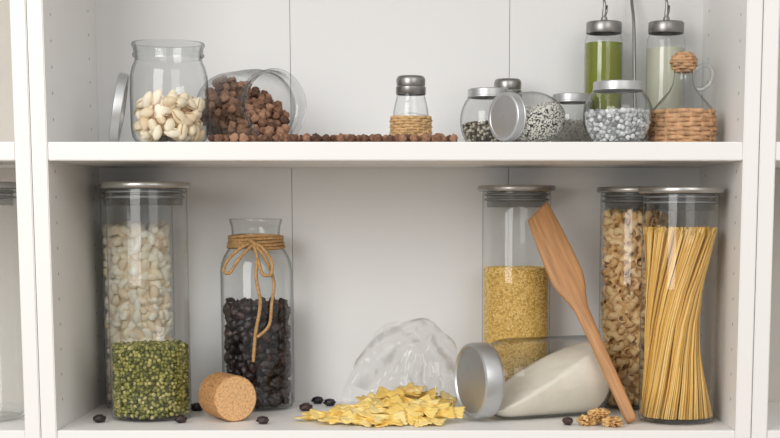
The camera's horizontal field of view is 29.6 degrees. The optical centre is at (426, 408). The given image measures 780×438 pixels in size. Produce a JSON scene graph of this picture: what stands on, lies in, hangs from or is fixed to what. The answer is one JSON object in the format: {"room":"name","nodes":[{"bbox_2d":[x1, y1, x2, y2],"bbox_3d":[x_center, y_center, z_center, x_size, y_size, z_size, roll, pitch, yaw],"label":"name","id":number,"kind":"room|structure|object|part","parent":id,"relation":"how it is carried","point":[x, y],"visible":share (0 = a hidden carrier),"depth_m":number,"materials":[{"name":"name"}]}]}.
{"room":"kitchen pantry","nodes":[
{"label":"kitchen pantry","id":0,"kind":"room"},
{"bbox_3d":[0.000,-0.237,2.183,4.400,2.700,0.050,0,7,0],"label":"wall","id":1,"kind":"structure","parent":0,"visible":0},
{"bbox_2d":[0,0,779,437],"bbox_3d":[-0.025,-0.137,1.994,1.950,1.230,0.310,0,8,0],"label":"shelf","id":2,"kind":"object","parent":1,"relation":"attached to","point":[386,251],"visible":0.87,"depth_m":2.08,"materials":[{"name":"white wood"}]},
{"bbox_2d":[0,181,23,421],"bbox_3d":[-0.587,-0.142,1.948,0.111,0.312,0.111,0,8,0],"label":"glass storage jar","id":3,"kind":"object","parent":2,"relation":"on","point":[4,415],"visible":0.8,"depth_m":1.94,"materials":[{"name":"glass"}]},
{"bbox_3d":[-0.587,-0.292,1.928,0.111,0.008,0.111,0,7,0],"label":"lid","id":4,"kind":"part","parent":3,"relation":"part of","materials":[{"name":"metal"}]},
{"bbox_3d":[-0.587,0.007,1.968,0.094,0.003,0.094,0,7,0],"label":"glass","id":5,"kind":"part","parent":3,"relation":"part of","materials":[{"name":"clear glass"}]},
{"bbox_3d":[-0.497,-0.137,1.994,0.020,1.190,0.310,0,7,0],"label":"panel","id":6,"kind":"part","parent":2,"relation":"part of","materials":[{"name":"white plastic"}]},
{"bbox_3d":[-0.477,-0.137,1.994,0.020,1.190,0.310,0,7,0],"label":"panel","id":7,"kind":"part","parent":2,"relation":"part of","materials":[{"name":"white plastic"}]},
{"bbox_2d":[109,72,128,141],"bbox_3d":[-0.396,-0.385,1.894,0.027,0.091,0.091,-1,8,-10],"label":"lid","id":8,"kind":"object","parent":2,"relation":"on","point":[121,87],"visible":0.92,"depth_m":1.86,"materials":[{"name":"metal"}]},
{"bbox_2d":[96,184,174,408],"bbox_3d":[-0.405,-0.158,2.069,0.108,0.312,0.108,-5,9,-32],"label":"glass storage jar","id":9,"kind":"object","parent":2,"relation":"on","point":[138,288],"visible":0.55,"depth_m":2.04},
{"bbox_3d":[-0.405,-0.308,2.049,0.108,0.008,0.108,0,7,0],"label":"lid","id":10,"kind":"part","parent":9,"relation":"part of","materials":[{"name":"metal"}]},
{"bbox_2d":[101,181,191,421],"bbox_3d":[-0.369,-0.143,1.958,0.115,0.312,0.115,-3,8,-20],"label":"glass storage jar","id":11,"kind":"object","parent":2,"relation":"on","point":[150,378],"visible":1,"depth_m":1.93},
{"bbox_3d":[-0.369,-0.294,1.938,0.115,0.008,0.115,0,7,0],"label":"lid","id":12,"kind":"part","parent":11,"relation":"part of","materials":[{"name":"metal"}]},
{"bbox_2d":[130,41,208,141],"bbox_3d":[-0.330,-0.403,1.889,0.099,0.128,0.099,0,8,0],"label":"jar","id":13,"kind":"object","parent":2,"relation":"on","point":[174,117],"visible":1,"depth_m":1.86,"materials":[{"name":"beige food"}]},
{"bbox_2d":[198,372,255,421],"bbox_3d":[-0.265,-0.017,1.958,0.061,0.061,0.055,-5,9,-31],"label":"cork stopper","id":14,"kind":"object","parent":2,"relation":"on","point":[226,396],"visible":1,"depth_m":1.94,"materials":[{"name":"beige wood"}]},
{"bbox_2d":[197,68,306,141],"bbox_3d":[-0.232,-0.396,1.940,0.100,0.099,0.149,-6,10,-38],"label":"glass jar","id":15,"kind":"object","parent":2,"relation":"on","point":[234,107],"visible":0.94,"depth_m":1.93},
{"bbox_2d":[220,219,293,410],"bbox_3d":[-0.238,-0.133,2.061,0.102,0.264,0.110,0,8,0],"label":"jar","id":16,"kind":"object","parent":2,"relation":"on","point":[257,333],"visible":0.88,"depth_m":2.03,"materials":[{"name":"glass"}]},
{"bbox_2d":[208,133,457,141],"bbox_3d":[-0.118,-0.341,1.859,0.313,0.012,0.087,0,8,0],"label":"hazelnut","id":17,"kind":"object","parent":2,"relation":"on","point":[437,137],"visible":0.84,"depth_m":1.82,"materials":[{"name":"brown food"}]},
{"bbox_2d":[93,396,572,424],"bbox_3d":[-0.124,0.001,2.017,0.627,0.011,0.232,0,8,0],"label":"bean","id":18,"kind":"object","parent":2,"relation":"on","point":[99,418],"visible":0.96,"depth_m":2.04,"materials":[{"name":"black food"}]},
{"bbox_2d":[294,388,464,427],"bbox_3d":[-0.063,-0.002,1.933,0.226,0.039,0.111,0,8,0],"label":"pasta","id":19,"kind":"object","parent":2,"relation":"on","point":[399,410],"visible":1,"depth_m":1.92,"materials":[{"name":"yellow food"}]},
{"bbox_2d":[356,382,456,406],"bbox_3d":[-0.033,-0.059,2.021,0.167,0.129,0.081,0,8,0],"label":"pasta","id":20,"kind":"object","parent":2,"relation":"on","point":[410,391],"visible":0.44,"depth_m":2.02,"materials":[{"name":"yellow food"}]},
{"bbox_2d":[389,75,431,141],"bbox_3d":[-0.021,-0.389,1.926,0.056,0.090,0.056,0,8,0],"label":"salt shaker","id":21,"kind":"object","parent":2,"relation":"on","point":[407,85],"visible":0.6,"depth_m":1.91,"materials":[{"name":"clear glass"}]},
{"bbox_2d":[460,87,508,141],"bbox_3d":[0.082,-0.388,1.966,0.075,0.076,0.075,0,8,0],"label":"spice jar","id":22,"kind":"object","parent":2,"relation":"on","point":[475,131],"visible":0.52,"depth_m":1.94,"materials":[{"name":"clear glass"}]},
{"bbox_3d":[0.082,-0.420,1.962,0.056,0.012,0.056,0,7,0],"label":"lid","id":23,"kind":"part","parent":22,"relation":"part of","materials":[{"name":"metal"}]},
{"bbox_2d":[494,78,521,141],"bbox_3d":[0.112,-0.408,2.040,0.047,0.096,0.047,0,8,0],"label":"pepper shaker","id":24,"kind":"object","parent":2,"relation":"on","point":[513,84],"visible":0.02,"depth_m":2.02,"materials":[{"name":"silver glass"}]},
{"bbox_2d":[478,185,555,380],"bbox_3d":[0.125,-0.157,2.072,0.109,0.310,0.109,7,10,43],"label":"glass storage jar","id":25,"kind":"object","parent":2,"relation":"on","point":[515,297],"visible":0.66,"depth_m":2.04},
{"bbox_3d":[0.125,-0.307,2.052,0.109,0.008,0.109,0,7,0],"label":"lid","id":26,"kind":"part","parent":25,"relation":"part of","materials":[{"name":"metal"}]},
{"bbox_2d":[488,91,564,141],"bbox_3d":[0.131,-0.372,1.888,0.087,0.067,0.067,-6,9,-36],"label":"spice jar","id":27,"kind":"object","parent":2,"relation":"on","point":[509,119],"visible":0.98,"depth_m":1.86,"materials":[{"name":"clear glass"}]},
{"bbox_3d":[0.101,-0.370,1.866,0.014,0.061,0.061,-6,9,-37],"label":"lid","id":28,"kind":"part","parent":27,"relation":"part of","materials":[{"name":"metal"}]},
{"bbox_3d":[0.132,-0.373,1.889,0.084,0.067,0.067,-6,9,-37],"label":"glass","id":29,"kind":"part","parent":27,"relation":"part of","materials":[{"name":"clear glass"}]},
{"bbox_2d":[454,335,612,418],"bbox_3d":[0.145,-0.043,1.975,0.198,0.108,0.108,-4,8,-25],"label":"jar","id":30,"kind":"object","parent":2,"relation":"on","point":[570,379],"visible":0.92,"depth_m":1.95,"materials":[{"name":"clear glass"}]},
{"bbox_3d":[0.068,-0.038,1.939,0.027,0.100,0.100,-4,8,-25],"label":"lid","id":31,"kind":"part","parent":30,"relation":"part of","materials":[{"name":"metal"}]},
{"bbox_2d":[551,93,591,141],"bbox_3d":[0.196,-0.390,2.001,0.064,0.072,0.064,0,8,0],"label":"spice jar","id":32,"kind":"object","parent":2,"relation":"on","point":[573,130],"visible":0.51,"depth_m":1.98,"materials":[{"name":"clear glass"}]},
{"bbox_3d":[0.196,-0.420,1.997,0.053,0.012,0.053,0,7,0],"label":"lid","id":33,"kind":"part","parent":32,"relation":"part of","materials":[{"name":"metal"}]},
{"bbox_2d":[528,202,635,423],"bbox_3d":[0.208,-0.132,1.963,0.181,0.288,0.030,7,10,42],"label":"wooden spatula","id":34,"kind":"object","parent":2,"relation":"on","point":[564,271],"visible":1,"depth_m":1.97,"materials":[{"name":"brown wood"}]},
{"bbox_2d":[576,407,623,427],"bbox_3d":[0.221,0.010,1.898,0.051,0.024,0.055,-4,8,-26],"label":"walnut pieces","id":35,"kind":"object","parent":2,"relation":"on","point":[595,415],"visible":1,"depth_m":1.90,"materials":[{"name":"brown food"}]},
{"bbox_2d":[583,0,622,141],"bbox_3d":[0.243,-0.463,2.037,0.053,0.206,0.053,0,8,0],"label":"oil bottle","id":36,"kind":"object","parent":2,"relation":"on","point":[603,59],"visible":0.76,"depth_m":2.02,"materials":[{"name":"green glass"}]},
{"bbox_3d":[0.244,-0.548,2.026,0.007,0.035,0.007,7,11,45],"label":"pour spout","id":37,"kind":"part","parent":36,"relation":"part of","materials":[{"name":"silver metal"}]},
{"bbox_2d":[583,80,652,141],"bbox_3d":[0.245,-0.380,1.897,0.090,0.079,0.090,0,8,0],"label":"spice jar","id":38,"kind":"object","parent":2,"relation":"on","point":[632,124],"visible":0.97,"depth_m":1.87,"materials":[{"name":"clear glass"}]},
{"bbox_3d":[0.245,-0.413,1.892,0.066,0.012,0.066,0,7,0],"label":"lid","id":39,"kind":"part","parent":38,"relation":"part of","materials":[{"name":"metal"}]},
{"bbox_2d":[597,186,671,409],"bbox_3d":[0.291,-0.156,2.072,0.109,0.308,0.109,7,10,43],"label":"glass storage jar","id":40,"kind":"object","parent":2,"relation":"on","point":[623,273],"visible":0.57,"depth_m":2.04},
{"bbox_3d":[0.291,-0.009,2.091,0.092,0.003,0.092,0,7,0],"label":"glass","id":41,"kind":"part","parent":40,"relation":"part of","materials":[{"name":"clear glass"}]},
{"bbox_3d":[0.291,-0.305,2.052,0.109,0.008,0.109,0,7,0],"label":"lid","id":42,"kind":"part","parent":40,"relation":"part of","materials":[{"name":"metal"}]},
{"bbox_2d":[630,0,644,141],"bbox_3d":[0.291,-0.486,2.040,0.022,0.253,0.087,1,8,6],"label":"metal spoon","id":43,"kind":"object","parent":2,"relation":"on","point":[631,1],"visible":0.44,"depth_m":2.04,"materials":[{"name":"silver metal"}]},
{"bbox_3d":[0.287,-0.488,2.041,0.018,0.251,0.087,1,8,10],"label":"handle","id":44,"kind":"part","parent":43,"relation":"part of","materials":[{"name":"silver metal"}]},
{"bbox_2d":[645,0,684,141],"bbox_3d":[0.329,-0.463,2.037,0.053,0.206,0.053,0,8,0],"label":"vinegar bottle","id":45,"kind":"object","parent":2,"relation":"on","point":[660,76],"visible":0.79,"depth_m":2.02,"materials":[{"name":"clear glass"}]},
{"bbox_3d":[0.329,-0.548,2.026,0.007,0.035,0.007,7,11,45],"label":"pour spout","id":46,"kind":"part","parent":45,"relation":"part of","materials":[{"name":"silver metal"}]},
{"bbox_2d":[638,186,723,424],"bbox_3d":[0.329,-0.136,1.929,0.110,0.305,0.110,-1,8,-6],"label":"glass storage jar","id":47,"kind":"object","parent":2,"relation":"on","point":[677,259],"visible":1,"depth_m":1.90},
{"bbox_3d":[0.329,-0.283,1.909,0.110,0.008,0.110,0,7,0],"label":"lid","id":48,"kind":"part","parent":47,"relation":"part of","materials":[{"name":"metal"}]},
{"bbox_2d":[647,51,717,141],"bbox_3d":[0.334,-0.404,1.922,0.092,0.121,0.092,0,8,0],"label":"glass jug","id":49,"kind":"object","parent":2,"relation":"on","point":[669,124],"visible":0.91,"depth_m":1.89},
{"bbox_2d":[647,108,717,141],"bbox_3d":[0.334,-0.367,1.927,0.092,0.046,0.093,0,7,0],"label":"wicker basket","id":50,"kind":"object","parent":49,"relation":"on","point":[669,124],"depth_m":1.89,"materials":[{"name":"brown wicker"}]},
{"bbox_3d":[0.399,-0.137,1.994,0.020,1.190,0.310,0,7,0],"label":"panel","id":51,"kind":"part","parent":2,"relation":"part of","materials":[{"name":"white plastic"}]},
{"bbox_3d":[0.419,-0.137,1.994,0.020,1.190,0.310,0,7,0],"label":"panel","id":52,"kind":"part","parent":2,"relation":"part of","materials":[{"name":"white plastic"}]}
]}

